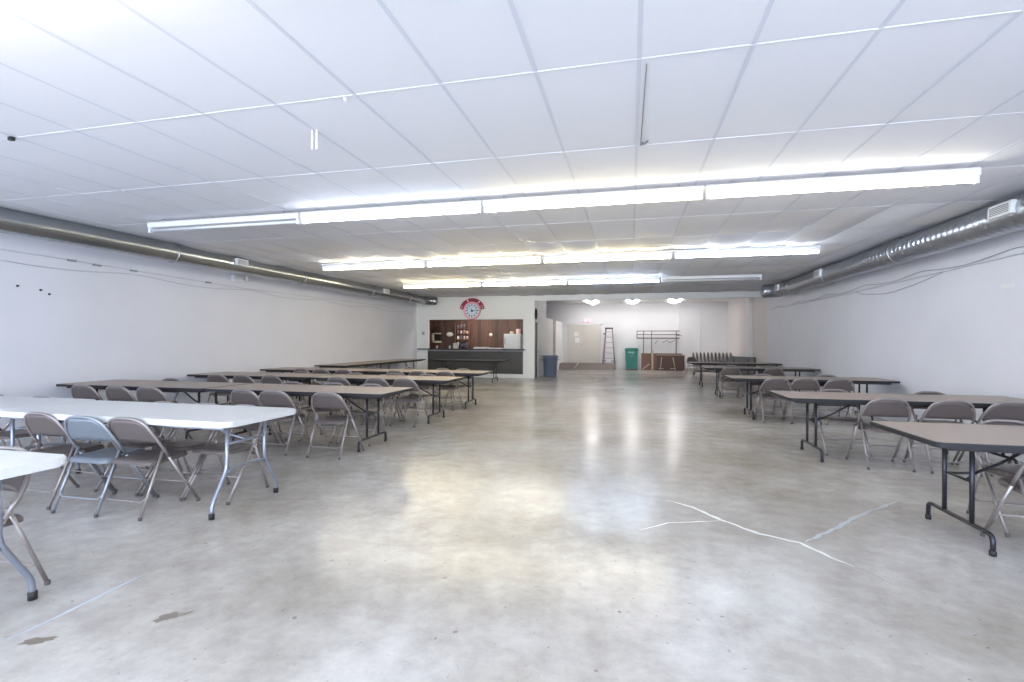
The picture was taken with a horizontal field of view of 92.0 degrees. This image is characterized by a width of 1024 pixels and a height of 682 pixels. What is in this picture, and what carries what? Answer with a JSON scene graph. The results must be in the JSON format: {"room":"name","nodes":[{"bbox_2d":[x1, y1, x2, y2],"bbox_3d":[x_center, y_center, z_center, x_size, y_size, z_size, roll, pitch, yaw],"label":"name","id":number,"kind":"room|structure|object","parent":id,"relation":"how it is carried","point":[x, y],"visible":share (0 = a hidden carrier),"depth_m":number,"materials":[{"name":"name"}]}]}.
{"room":"event hall","nodes":[
{"label":"event hall","id":0,"kind":"room"},
{"bbox_2d":[0,233,416,441],"bbox_3d":[-5.433,-0.328,13.443,0.150,3.550,29.200,0,0,14],"label":"wall","id":1,"kind":"structure","parent":0,"point":[92,326],"depth_m":9.03,"materials":[{"name":"white paint"}]},
{"bbox_2d":[0,260,411,312],"bbox_3d":[-5.758,-1.109,11.671,0.012,0.094,16.001,0,0,14],"label":"cable","id":2,"kind":"object","parent":1,"relation":"attached to","point":[0,260],"visible":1,"depth_m":9.29,"materials":[{"name":"grey plastic"}]},
{"bbox_2d":[0,249,414,309],"bbox_3d":[-6.085,-1.220,10.310,0.010,0.110,19.200,0,0,14],"label":"cable","id":3,"kind":"object","parent":1,"relation":"attached to","point":[0,249],"visible":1,"depth_m":9.14,"materials":[{"name":"grey plastic"}]},
{"bbox_2d":[230,274,250,282],"bbox_3d":[-5.926,-1.352,10.735,0.150,0.148,0.520,0,0,14],"label":"emergency light","id":4,"kind":"object","parent":1,"relation":"attached to","point":[235,278],"visible":1,"depth_m":10.74,"materials":[{"name":"white plastic"}]},
{"bbox_2d":[417,295,534,378],"bbox_3d":[-1.466,-0.331,19.354,4.800,3.500,0.150,0,0,14],"label":"wall","id":5,"kind":"structure","parent":0,"point":[496,307],"depth_m":19.14,"materials":[{"name":"white paint"}]},
{"bbox_2d":[417,348,524,373],"bbox_3d":[-1.572,0.781,19.398,4.320,0.955,0.710,0,0,14],"label":"counter","id":6,"kind":"object","parent":5,"relation":"attached to","point":[514,365],"depth_m":19.19,"materials":[{"name":"grey"}]},
{"bbox_2d":[417,348,524,349],"bbox_3d":[-1.571,0.324,19.399,4.320,0.040,0.710,0,0,14],"label":"countertop","id":7,"kind":"structure","parent":6,"relation":"on","point":[417,348],"depth_m":19.20,"materials":[{"name":"grey"}]},
{"bbox_2d":[460,298,484,319],"bbox_3d":[-1.560,-1.251,19.250,0.998,0.840,0.097,0,0,14],"label":"wall clock","id":8,"kind":"object","parent":5,"relation":"attached to","point":[471,309],"visible":1,"depth_m":19.25,"materials":[{"name":"red plastic"}]},
{"bbox_2d":[474,374,533,378],"bbox_3d":[-1.487,1.339,19.289,4.800,0.160,0.060,0,0,14],"label":"baseboard","id":9,"kind":"structure","parent":5,"relation":"attached to","point":[525,376],"depth_m":18.92,"materials":[{"name":"white paint"}]},
{"bbox_2d":[535,291,760,300],"bbox_3d":[4.845,-1.787,17.846,8.170,0.550,0.160,0,0,14],"label":"trim","id":10,"kind":"structure","parent":5,"relation":"attached to","point":[730,294],"depth_m":17.73,"materials":[{"name":"white paint"}]},
{"bbox_2d":[429,319,522,348],"bbox_3d":[-1.326,-0.329,20.195,4.680,3.500,1.550,0,0,14],"label":"wall","id":11,"kind":"structure","parent":0,"point":[480,329],"depth_m":20.90,"materials":[{"name":"brown wood"}]},
{"bbox_2d":[455,322,470,345],"bbox_3d":[-2.087,-0.281,20.964,0.650,1.000,0.190,0,0,14],"label":"wall shelf","id":12,"kind":"object","parent":11,"relation":"attached to","point":[456,328],"visible":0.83,"depth_m":20.94,"materials":[{"name":"brown wood"}]},
{"bbox_2d":[0,369,1023,681],"bbox_3d":[0.940,1.471,11.907,13.370,0.111,29.200,0,0,14],"label":"floor","id":13,"kind":"structure","parent":0,"point":[618,525],"depth_m":3.21,"materials":[{"name":"concrete"}]},
{"bbox_2d":[0,446,50,584],"bbox_3d":[-2.920,0.996,2.624,0.509,0.789,0.539,0,0,12],"label":"folding chair","id":14,"kind":"object","parent":13,"relation":"on","point":[19,484],"visible":0.67,"depth_m":2.72,"materials":[{"name":"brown metal"}]},
{"bbox_2d":[0,396,63,467],"bbox_3d":[-5.141,0.992,5.153,0.509,0.789,0.539,0,0,12],"label":"folding chair","id":15,"kind":"object","parent":13,"relation":"on","point":[21,433],"visible":0.33,"depth_m":5.15,"materials":[{"name":"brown metal"}]},
{"bbox_2d":[0,450,66,600],"bbox_3d":[-3.658,1.001,2.553,2.440,0.775,0.840,0,0,14],"label":"folding table","id":16,"kind":"object","parent":13,"relation":"on","point":[12,463],"visible":1,"depth_m":2.57,"materials":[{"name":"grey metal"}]},
{"bbox_2d":[0,396,94,473],"bbox_3d":[-5.631,0.998,5.085,2.440,0.775,0.840,0,0,14],"label":"folding table","id":17,"kind":"object","parent":13,"relation":"on","point":[6,402],"visible":0.41,"depth_m":4.93,"materials":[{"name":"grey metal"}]},
{"bbox_2d":[10,412,116,509],"bbox_3d":[-3.958,0.995,4.383,0.509,0.789,0.539,0,0,16],"label":"folding chair","id":18,"kind":"object","parent":13,"relation":"on","point":[37,423],"visible":0.82,"depth_m":4.23,"materials":[{"name":"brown metal"}]},
{"bbox_2d":[65,384,102,442],"bbox_3d":[-5.880,0.992,7.000,0.509,0.789,0.539,0,0,12],"label":"folding chair","id":19,"kind":"object","parent":13,"relation":"on","point":[79,391],"visible":0.38,"depth_m":6.82,"materials":[{"name":"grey metal"}]},
{"bbox_2d":[51,415,158,517],"bbox_3d":[-3.438,0.997,4.197,0.509,0.789,0.539,0,0,12],"label":"folding chair","id":20,"kind":"object","parent":13,"relation":"on","point":[78,427],"visible":0.94,"depth_m":4.04,"materials":[{"name":"grey metal"}]},
{"bbox_2d":[98,385,159,443],"bbox_3d":[-5.295,0.994,6.866,0.509,0.789,0.539,0,0,15],"label":"folding chair","id":21,"kind":"object","parent":13,"relation":"on","point":[113,392],"visible":0.43,"depth_m":6.69,"materials":[{"name":"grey metal"}]},
{"bbox_2d":[94,401,185,495],"bbox_3d":[-3.541,0.997,4.748,0.509,0.789,0.539,0,0,14],"label":"folding chair","id":22,"kind":"object","parent":13,"relation":"on","point":[163,440],"visible":0.3,"depth_m":4.61,"materials":[{"name":"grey metal"}]},
{"bbox_2d":[94,417,199,520],"bbox_3d":[-3.032,0.998,4.130,0.509,0.789,0.539,0,0,14],"label":"folding chair","id":23,"kind":"object","parent":13,"relation":"on","point":[125,429],"visible":0.92,"depth_m":3.98,"materials":[{"name":"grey metal"}]},
{"bbox_2d":[0,400,295,519],"bbox_3d":[-3.253,1.005,4.451,2.440,0.775,0.840,0,0,14],"label":"folding table","id":24,"kind":"object","parent":13,"relation":"on","point":[222,418],"visible":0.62,"depth_m":4.27,"materials":[{"name":"white plastic"}]},
{"bbox_2d":[56,379,250,438],"bbox_3d":[-5.346,1.014,7.423,2.640,0.751,0.940,0,0,14],"label":"folding table","id":25,"kind":"object","parent":13,"relation":"on","point":[168,386],"visible":0.48,"depth_m":7.25,"materials":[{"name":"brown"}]},
{"bbox_2d":[136,386,192,438],"bbox_3d":[-4.787,0.996,6.754,0.509,0.789,0.539,0,0,12],"label":"folding chair","id":26,"kind":"object","parent":13,"relation":"on","point":[144,393],"visible":0.38,"depth_m":6.58,"materials":[{"name":"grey metal"}]},
{"bbox_2d":[139,403,225,499],"bbox_3d":[-3.043,0.999,4.639,0.509,0.789,0.539,0,0,14],"label":"folding chair","id":27,"kind":"object","parent":13,"relation":"on","point":[185,444],"visible":0.5,"depth_m":4.56,"materials":[{"name":"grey metal"}]},
{"bbox_2d":[207,374,231,404],"bbox_3d":[-5.329,0.997,9.167,0.509,0.789,0.539,0,0,11],"label":"folding chair","id":28,"kind":"object","parent":13,"relation":"on","point":[213,377],"visible":0.37,"depth_m":8.98,"materials":[{"name":"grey metal"}]},
{"bbox_2d":[179,404,268,504],"bbox_3d":[-2.599,1.000,4.518,0.509,0.789,0.539,0,0,13],"label":"folding chair","id":29,"kind":"object","parent":13,"relation":"on","point":[218,449],"visible":0.7,"depth_m":4.49,"materials":[{"name":"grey metal"}]},
{"bbox_2d":[233,375,266,406],"bbox_3d":[-4.799,0.999,9.058,0.509,0.789,0.539,0,0,15],"label":"folding chair","id":30,"kind":"object","parent":13,"relation":"on","point":[237,378],"visible":0.27,"depth_m":8.87,"materials":[{"name":"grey metal"}]},
{"bbox_2d":[229,389,285,453],"bbox_3d":[-3.335,1.000,6.418,0.509,0.789,0.539,0,0,17],"label":"folding chair","id":31,"kind":"object","parent":13,"relation":"on","point":[238,396],"visible":0.55,"depth_m":6.25,"materials":[{"name":"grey metal"}]},
{"bbox_2d":[187,372,333,409],"bbox_3d":[-4.830,1.018,9.570,2.640,0.751,0.940,0,0,14],"label":"folding table","id":32,"kind":"object","parent":13,"relation":"on","point":[229,375],"visible":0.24,"depth_m":9.45,"materials":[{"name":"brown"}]},
{"bbox_2d":[261,375,291,399],"bbox_3d":[-4.231,1.001,8.941,0.509,0.789,0.539,0,0,14],"label":"folding chair","id":33,"kind":"object","parent":13,"relation":"on","point":[269,379],"visible":0.23,"depth_m":8.75,"materials":[{"name":"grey metal"}]},
{"bbox_2d":[253,390,312,455],"bbox_3d":[-2.919,1.002,6.311,0.509,0.789,0.539,0,0,11],"label":"folding chair","id":34,"kind":"object","parent":13,"relation":"on","point":[269,398],"visible":0.8,"depth_m":6.14,"materials":[{"name":"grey metal"}]},
{"bbox_2d":[266,381,306,440],"bbox_3d":[-3.354,1.001,7.235,0.509,0.789,0.539,0,0,11],"label":"folding chair","id":35,"kind":"object","parent":13,"relation":"on","point":[298,407],"visible":0.28,"depth_m":7.31,"materials":[{"name":"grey metal"}]},
{"bbox_2d":[205,383,412,451],"bbox_3d":[-2.762,1.022,6.792,2.640,0.751,0.940,0,0,14],"label":"folding table","id":36,"kind":"object","parent":13,"relation":"on","point":[376,392],"visible":0.67,"depth_m":6.62,"materials":[{"name":"brown laminate"}]},
{"bbox_2d":[260,367,379,404],"bbox_3d":[-4.384,1.023,11.427,2.640,0.751,0.940,0,0,14],"label":"folding table","id":37,"kind":"object","parent":13,"relation":"on","point":[283,369],"visible":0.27,"depth_m":11.26,"materials":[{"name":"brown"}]},
{"bbox_2d":[298,382,348,442],"bbox_3d":[-2.672,1.003,7.078,0.509,0.789,0.539,0,0,11],"label":"folding chair","id":38,"kind":"object","parent":13,"relation":"on","point":[308,410],"visible":0.49,"depth_m":6.99,"materials":[{"name":"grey metal"}]},
{"bbox_2d":[306,392,364,459],"bbox_3d":[-2.182,1.004,6.124,0.509,0.789,0.539,0,0,14],"label":"folding chair","id":39,"kind":"object","parent":13,"relation":"on","point":[322,400],"visible":1,"depth_m":5.97,"materials":[{"name":"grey metal"}]},
{"bbox_2d":[324,377,362,417],"bbox_3d":[-2.927,1.005,8.587,0.509,0.789,0.539,0,0,13],"label":"folding chair","id":40,"kind":"object","parent":13,"relation":"on","point":[341,380],"visible":0.23,"depth_m":8.39,"materials":[{"name":"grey metal"}]},
{"bbox_2d":[314,361,390,373],"bbox_3d":[-4.551,1.026,14.411,0.940,0.751,2.640,0,0,14],"label":"folding table","id":41,"kind":"object","parent":13,"relation":"on","point":[365,363],"visible":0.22,"depth_m":13.71,"materials":[{"name":"grey"}]},
{"bbox_2d":[336,384,385,445],"bbox_3d":[-2.069,1.005,6.893,0.509,0.789,0.539,0,0,14],"label":"folding chair","id":42,"kind":"object","parent":13,"relation":"on","point":[357,410],"visible":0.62,"depth_m":6.90,"materials":[{"name":"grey metal"}]},
{"bbox_2d":[361,378,401,425],"bbox_3d":[-2.232,1.007,8.443,0.509,0.789,0.539,0,0,13],"label":"folding chair","id":43,"kind":"object","parent":13,"relation":"on","point":[380,381],"visible":0.56,"depth_m":8.26,"materials":[{"name":"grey metal"}]},
{"bbox_2d":[309,374,464,423],"bbox_3d":[-2.246,1.026,8.940,2.640,0.751,0.940,0,0,14],"label":"folding table","id":44,"kind":"object","parent":13,"relation":"on","point":[432,380],"visible":0.71,"depth_m":8.77,"materials":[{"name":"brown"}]},
{"bbox_2d":[369,373,404,418],"bbox_3d":[-2.306,1.008,9.245,0.509,0.789,0.539,0,0,14],"label":"folding chair","id":45,"kind":"object","parent":13,"relation":"on","point":[400,394],"visible":0.27,"depth_m":9.37,"materials":[{"name":"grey metal"}]},
{"bbox_2d":[370,359,425,368],"bbox_3d":[-3.925,1.032,17.016,0.940,0.751,2.640,0,0,14],"label":"folding table","id":46,"kind":"object","parent":13,"relation":"on","point":[392,361],"visible":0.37,"depth_m":16.66,"materials":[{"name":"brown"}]},
{"bbox_2d":[389,378,429,427],"bbox_3d":[-1.724,1.008,8.329,0.509,0.789,0.539,0,0,16],"label":"folding chair","id":47,"kind":"object","parent":13,"relation":"on","point":[401,382],"visible":0.91,"depth_m":8.17,"materials":[{"name":"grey metal"}]},
{"bbox_2d":[406,371,436,408],"bbox_3d":[-1.914,1.011,10.447,0.509,0.789,0.539,0,0,14],"label":"folding chair","id":48,"kind":"object","parent":13,"relation":"on","point":[413,373],"visible":0.44,"depth_m":10.27,"materials":[{"name":"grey metal"}]},
{"bbox_2d":[404,374,439,418],"bbox_3d":[-1.635,1.010,9.043,0.509,0.789,0.539,0,0,15],"label":"folding chair","id":49,"kind":"object","parent":13,"relation":"on","point":[414,394],"visible":0.64,"depth_m":9.11,"materials":[{"name":"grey metal"}]},
{"bbox_2d":[365,369,492,408],"bbox_3d":[-1.797,1.030,10.807,2.640,0.751,0.940,0,0,14],"label":"folding table","id":50,"kind":"object","parent":13,"relation":"on","point":[468,373],"visible":0.61,"depth_m":10.63,"materials":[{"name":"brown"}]},
{"bbox_2d":[434,371,463,410],"bbox_3d":[-1.333,1.012,10.299,0.509,0.789,0.539,0,0,13],"label":"folding chair","id":51,"kind":"object","parent":13,"relation":"on","point":[441,373],"visible":0.72,"depth_m":10.14,"materials":[{"name":"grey metal"}]},
{"bbox_2d":[445,369,472,404],"bbox_3d":[-1.160,1.014,10.934,0.509,0.789,0.539,0,0,15],"label":"folding chair","id":52,"kind":"object","parent":13,"relation":"on","point":[466,377],"visible":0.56,"depth_m":11.01,"materials":[{"name":"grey metal"}]},
{"bbox_2d":[430,359,507,381],"bbox_3d":[-1.508,1.041,17.485,2.640,0.751,0.940,0,0,14],"label":"folding table","id":53,"kind":"object","parent":13,"relation":"on","point":[433,360],"visible":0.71,"depth_m":17.20,"materials":[{"name":"grey"}]},
{"bbox_2d":[504,334,522,348],"bbox_3d":[0.075,0.570,20.087,0.700,1.710,0.700,0,0,14],"label":"refrigerator","id":54,"kind":"object","parent":13,"relation":"on","point":[511,341],"visible":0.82,"depth_m":19.79,"materials":[{"name":"white metal"}]},
{"bbox_2d":[541,355,558,376],"bbox_3d":[1.558,1.010,20.142,0.653,0.840,0.653,0,0,-31],"label":"trash can","id":55,"kind":"object","parent":13,"relation":"on","point":[549,361],"visible":1,"depth_m":19.90,"materials":[{"name":"blue plastic"}]},
{"bbox_2d":[558,363,614,370],"bbox_3d":[3.848,1.296,25.268,2.760,0.300,1.440,0,0,14],"label":"ramp","id":56,"kind":"object","parent":13,"relation":"on","point":[562,366],"visible":1,"depth_m":24.78,"materials":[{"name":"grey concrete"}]},
{"bbox_2d":[602,328,614,363],"bbox_3d":[4.966,0.234,25.326,0.656,1.840,0.680,0,0,14],"label":"step ladder","id":57,"kind":"object","parent":56,"relation":"on","point":[605,342],"visible":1,"depth_m":25.17,"materials":[{"name":"grey metal"}]},
{"bbox_2d":[625,348,638,368],"bbox_3d":[6.048,0.903,25.043,0.680,1.100,0.730,0,0,14],"label":"recycling bin","id":58,"kind":"object","parent":13,"relation":"on","point":[631,354],"visible":1,"depth_m":24.73,"materials":[{"name":"teal plastic"}]},
{"bbox_2d":[637,331,681,352],"bbox_3d":[7.336,0.467,24.679,2.172,1.980,0.422,0,0,14],"label":"rack","id":59,"kind":"object","parent":13,"relation":"on","point":[643,334],"visible":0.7,"depth_m":24.85,"materials":[{"name":"grey metal"}]},
{"bbox_2d":[641,353,682,370],"bbox_3d":[7.382,1.028,24.390,1.950,0.840,0.133,0,0,14],"label":"board","id":60,"kind":"object","parent":13,"relation":"on","point":[645,357],"visible":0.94,"depth_m":24.49,"materials":[{"name":"brown wood"}]},
{"bbox_2d":[657,355,685,370],"bbox_3d":[7.696,1.057,23.934,1.345,0.802,0.127,0,0,14],"label":"table","id":61,"kind":"object","parent":13,"relation":"on","point":[664,362],"visible":1,"depth_m":23.95,"materials":[{"name":"brown wood"}]},
{"bbox_2d":[717,367,740,398],"bbox_3d":[5.490,1.039,12.498,0.509,0.789,0.539,0,0,13],"label":"folding chair","id":62,"kind":"object","parent":13,"relation":"on","point":[727,370],"visible":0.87,"depth_m":12.34,"materials":[{"name":"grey metal"}]},
{"bbox_2d":[687,362,781,386],"bbox_3d":[6.982,1.067,15.670,2.640,0.751,0.940,0,0,14],"label":"folding table","id":63,"kind":"object","parent":13,"relation":"on","point":[692,363],"visible":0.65,"depth_m":15.37,"materials":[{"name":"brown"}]},
{"bbox_2d":[730,356,755,374],"bbox_3d":[8.696,0.993,18.665,0.931,0.835,0.086,0,0,28],"label":"table","id":64,"kind":"object","parent":13,"relation":"on","point":[732,358],"visible":0.4,"depth_m":18.61,"materials":[{"name":"grey laminate"}]},
{"bbox_2d":[700,366,820,396],"bbox_3d":[6.289,1.061,12.700,2.640,0.751,0.940,0,0,14],"label":"folding table","id":65,"kind":"object","parent":13,"relation":"on","point":[787,369],"visible":0.54,"depth_m":12.43,"materials":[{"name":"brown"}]},
{"bbox_2d":[749,374,782,414],"bbox_3d":[4.839,1.032,9.445,0.509,0.789,0.539,0,0,12],"label":"folding chair","id":66,"kind":"object","parent":13,"relation":"on","point":[753,383],"visible":0.44,"depth_m":9.54,"materials":[{"name":"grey metal"}]},
{"bbox_2d":[760,368,783,391],"bbox_3d":[6.440,1.042,12.258,0.509,0.789,0.539,0,0,16],"label":"folding chair","id":67,"kind":"object","parent":13,"relation":"on","point":[771,371],"visible":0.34,"depth_m":12.09,"materials":[{"name":"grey metal"}]},
{"bbox_2d":[754,378,791,423],"bbox_3d":[4.636,1.031,8.773,0.509,0.789,0.539,0,0,14],"label":"folding chair","id":68,"kind":"object","parent":13,"relation":"on","point":[770,383],"visible":0.86,"depth_m":8.62,"materials":[{"name":"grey metal"}]},
{"bbox_2d":[782,378,821,424],"bbox_3d":[5.105,1.032,8.714,0.509,0.789,0.539,0,0,14],"label":"folding chair","id":69,"kind":"object","parent":13,"relation":"on","point":[800,383],"visible":0.54,"depth_m":8.55,"materials":[{"name":"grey metal"}]},
{"bbox_2d":[723,375,899,420],"bbox_3d":[5.364,1.052,9.065,2.640,0.751,0.940,0,0,14],"label":"folding table","id":70,"kind":"object","parent":13,"relation":"on","point":[739,378],"visible":0.72,"depth_m":8.96,"materials":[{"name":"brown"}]},
{"bbox_2d":[814,379,854,424],"bbox_3d":[5.607,1.034,8.577,0.509,0.789,0.539,0,0,14],"label":"folding chair","id":71,"kind":"object","parent":13,"relation":"on","point":[844,384],"visible":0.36,"depth_m":8.40,"materials":[{"name":"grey metal"}]},
{"bbox_2d":[813,389,871,457],"bbox_3d":[4.189,1.026,6.316,0.509,0.789,0.539,0,0,13],"label":"folding chair","id":72,"kind":"object","parent":13,"relation":"on","point":[837,419],"visible":0.62,"depth_m":6.31,"materials":[{"name":"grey metal"}]},
{"bbox_2d":[845,398,915,471],"bbox_3d":[4.205,1.025,5.655,0.509,0.789,0.539,0,0,14],"label":"folding chair","id":73,"kind":"object","parent":13,"relation":"on","point":[880,407],"visible":0.77,"depth_m":5.50,"materials":[{"name":"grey metal"}]},
{"bbox_2d":[769,391,1023,465],"bbox_3d":[4.626,1.046,5.910,2.640,0.751,0.940,0,0,14],"label":"folding table","id":74,"kind":"object","parent":13,"relation":"on","point":[846,398],"visible":0.7,"depth_m":5.86,"materials":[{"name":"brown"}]},
{"bbox_2d":[906,391,965,460],"bbox_3d":[5.237,1.029,6.055,0.509,0.789,0.539,0,0,12],"label":"folding chair","id":75,"kind":"object","parent":13,"relation":"on","point":[920,392],"visible":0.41,"depth_m":6.18,"materials":[{"name":"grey metal"}]},
{"bbox_2d":[903,400,981,476],"bbox_3d":[4.774,1.026,5.498,0.509,0.789,0.539,0,0,14],"label":"folding chair","id":76,"kind":"object","parent":13,"relation":"on","point":[943,409],"visible":0.52,"depth_m":5.33,"materials":[{"name":"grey metal"}]},
{"bbox_2d":[870,421,1023,556],"bbox_3d":[4.154,1.040,3.391,2.640,0.751,0.940,0,0,12],"label":"folding table","id":77,"kind":"object","parent":13,"relation":"on","point":[973,438],"visible":1,"depth_m":3.52,"materials":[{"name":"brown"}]},
{"bbox_2d":[955,401,1023,476],"bbox_3d":[5.304,1.028,5.393,0.509,0.789,0.539,0,0,12],"label":"folding chair","id":78,"kind":"object","parent":13,"relation":"on","point":[1009,410],"visible":0.4,"depth_m":5.23,"materials":[{"name":"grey metal"}]},
{"bbox_2d":[966,419,1023,537],"bbox_3d":[3.881,1.021,3.751,0.509,0.789,0.539,0,0,16],"label":"folding chair","id":79,"kind":"object","parent":13,"relation":"on","point":[1008,471],"visible":0.55,"depth_m":3.83,"materials":[{"name":"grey metal"}]},
{"bbox_2d":[980,463,1023,536],"bbox_3d":[3.583,1.019,3.280,0.509,0.789,0.539,0,0,14],"label":"folding chair","id":80,"kind":"object","parent":13,"relation":"on","point":[1016,483],"visible":0.94,"depth_m":3.38,"materials":[{"name":"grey metal"}]},
{"bbox_2d":[0,0,1023,296],"bbox_3d":[-0.020,-1.669,8.133,12.850,0.176,21.000,0,0,14],"label":"ceiling","id":81,"kind":"structure","parent":0,"point":[123,116],"depth_m":3.69,"materials":[{"name":"tile"}]},
{"bbox_2d":[0,207,437,304],"bbox_3d":[-5.504,-1.537,9.248,0.605,0.448,20.405,0,0,14],"label":"spiral duct","id":82,"kind":"object","parent":81,"relation":"hanging from","point":[12,222],"visible":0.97,"depth_m":8.14,"materials":[{"name":"metal"}]},
{"bbox_2d":[235,258,248,266],"bbox_3d":[-5.338,-1.551,9.771,0.059,0.132,0.300,0,0,14],"label":"register","id":83,"kind":"object","parent":82,"relation":"attached to","point":[239,262],"depth_m":9.74,"materials":[{"name":"grey metal"}]},
{"bbox_2d":[147,211,300,232],"bbox_3d":[-3.846,-1.582,6.548,2.375,0.196,0.072,0,0,14],"label":"strip light","id":84,"kind":"object","parent":81,"relation":"hanging from","point":[294,218],"visible":0.96,"depth_m":6.50,"materials":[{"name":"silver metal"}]},
{"bbox_2d":[322,260,425,270],"bbox_3d":[-2.923,-1.605,10.386,2.375,0.196,0.072,0,0,14],"label":"strip light","id":85,"kind":"object","parent":81,"relation":"hanging from","point":[414,263],"visible":0.96,"depth_m":10.34,"materials":[{"name":"white plastic"}]},
{"bbox_2d":[300,199,481,223],"bbox_3d":[-1.507,-1.575,5.985,2.375,0.196,0.072,0,0,14],"label":"strip light","id":86,"kind":"object","parent":81,"relation":"attached to","point":[469,205],"visible":0.97,"depth_m":5.94,"materials":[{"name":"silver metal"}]},
{"bbox_2d":[403,281,481,288],"bbox_3d":[-2.015,-1.627,14.165,2.375,0.196,0.072,0,0,14],"label":"strip light","id":87,"kind":"object","parent":81,"relation":"hanging from","point":[451,284],"visible":0.96,"depth_m":14.12,"materials":[{"name":"white plastic"}]},
{"bbox_2d":[426,255,541,266],"bbox_3d":[-0.585,-1.598,9.823,2.375,0.196,0.072,0,0,14],"label":"strip light","id":88,"kind":"object","parent":81,"relation":"hanging from","point":[523,259],"visible":0.91,"depth_m":9.78,"materials":[{"name":"white plastic"}]},
{"bbox_2d":[482,279,566,286],"bbox_3d":[0.324,-1.620,13.603,2.375,0.196,0.072,0,0,14],"label":"strip light","id":89,"kind":"object","parent":81,"relation":"hanging from","point":[532,282],"visible":0.95,"depth_m":13.56,"materials":[{"name":"white plastic"}]},
{"bbox_2d":[483,184,702,213],"bbox_3d":[0.831,-1.567,5.423,2.375,0.196,0.072,0,0,14],"label":"strip light","id":90,"kind":"object","parent":81,"relation":"attached to","point":[696,192],"visible":0.99,"depth_m":5.38,"materials":[{"name":"white plastic"}]},
{"bbox_2d":[543,250,671,263],"bbox_3d":[1.754,-1.590,9.261,2.375,0.196,0.072,0,0,14],"label":"strip light","id":91,"kind":"object","parent":81,"relation":"hanging from","point":[662,254],"visible":0.93,"depth_m":9.23,"materials":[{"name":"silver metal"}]},
{"bbox_2d":[568,277,659,284],"bbox_3d":[2.663,-1.613,13.041,2.375,0.196,0.072,0,0,14],"label":"strip light","id":92,"kind":"object","parent":81,"relation":"hanging from","point":[629,279],"visible":0.98,"depth_m":13.00,"materials":[{"name":"white plastic"}]},
{"bbox_2d":[661,274,761,281],"bbox_3d":[5.001,-1.606,12.478,2.375,0.196,0.072,0,0,14],"label":"strip light","id":93,"kind":"object","parent":81,"relation":"hanging from","point":[743,276],"visible":0.91,"depth_m":12.45,"materials":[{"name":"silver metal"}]},
{"bbox_2d":[674,245,820,258],"bbox_3d":[4.093,-1.583,8.699,2.375,0.196,0.072,0,0,14],"label":"strip light","id":94,"kind":"object","parent":81,"relation":"hanging from","point":[804,249],"visible":0.94,"depth_m":8.66,"materials":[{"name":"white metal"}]},
{"bbox_2d":[705,166,980,199],"bbox_3d":[3.170,-1.560,4.861,2.375,0.196,0.072,0,0,14],"label":"strip light","id":95,"kind":"object","parent":81,"relation":"hanging from","point":[919,176],"visible":0.98,"depth_m":4.81,"materials":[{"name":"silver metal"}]},
{"bbox_2d":[760,194,1023,297],"bbox_3d":[5.489,-1.433,5.616,0.631,0.563,18.483,0,0,14],"label":"spiral duct","id":96,"kind":"object","parent":81,"relation":"hanging from","point":[1004,217],"visible":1,"depth_m":6.97,"materials":[{"name":"metal"}]},
{"bbox_2d":[987,199,1016,219],"bbox_3d":[5.363,-1.434,5.420,0.060,0.142,0.360,0,0,14],"label":"register","id":97,"kind":"object","parent":96,"relation":"attached to","point":[1007,209],"depth_m":5.37,"materials":[{"name":"grey metal"}]},
{"bbox_2d":[535,301,561,376],"bbox_3d":[1.720,-0.316,22.599,0.120,3.500,7.650,0,0,14],"label":"wall","id":98,"kind":"structure","parent":0,"point":[544,325],"depth_m":21.13,"materials":[{"name":"white paint"}]},
{"bbox_2d":[546,302,726,368],"bbox_3d":[4.329,-0.277,25.984,13.370,3.550,0.150,0,0,14],"label":"wall","id":99,"kind":"structure","parent":0,"point":[627,320],"depth_m":25.25,"materials":[{"name":"white paint"}]},
{"bbox_2d":[566,323,602,362],"bbox_3d":[3.777,0.106,25.984,1.920,2.080,0.105,0,0,14],"label":"door","id":100,"kind":"structure","parent":99,"relation":"in","point":[589,349],"depth_m":25.97,"materials":[{"name":"white paint"}]},
{"bbox_2d":[546,298,734,303],"bbox_3d":[3.436,-2.020,22.247,13.370,0.120,7.940,0,0,14],"label":"ceiling","id":101,"kind":"structure","parent":0,"point":[695,299],"depth_m":24.25,"materials":[{"name":"white paint"}]},
{"bbox_2d":[727,297,766,373],"bbox_3d":[9.825,-0.266,20.677,0.200,3.550,8.000,0,0,14],"label":"wall","id":102,"kind":"structure","parent":0,"point":[736,308],"depth_m":20.69,"materials":[{"name":"white paint"}]},
{"bbox_2d":[746,298,752,356],"bbox_3d":[9.380,-0.244,19.550,0.140,3.400,0.600,0,0,14],"label":"trim","id":103,"kind":"structure","parent":102,"relation":"attached to","point":[749,301],"depth_m":19.27,"materials":[{"name":"white paint"}]},
{"bbox_2d":[767,229,1023,461],"bbox_3d":[6.345,-0.297,6.498,0.300,3.550,21.200,0,0,14],"label":"wall","id":104,"kind":"structure","parent":0,"point":[956,331],"depth_m":7.90,"materials":[{"name":"white paint"}]},
{"bbox_2d":[768,252,1023,309],"bbox_3d":[6.486,-1.040,7.802,0.012,0.073,18.200,0,0,14],"label":"conduit","id":105,"kind":"object","parent":104,"relation":"attached to","point":[1023,252],"visible":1,"depth_m":7.78,"materials":[{"name":"grey metal"}]},
{"bbox_2d":[778,246,1023,306],"bbox_3d":[7.141,-1.071,10.525,0.009,0.077,11.800,0,0,14],"label":"cable","id":106,"kind":"object","parent":104,"relation":"attached to","point":[1021,246],"visible":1,"depth_m":7.58,"materials":[{"name":"grey plastic"}]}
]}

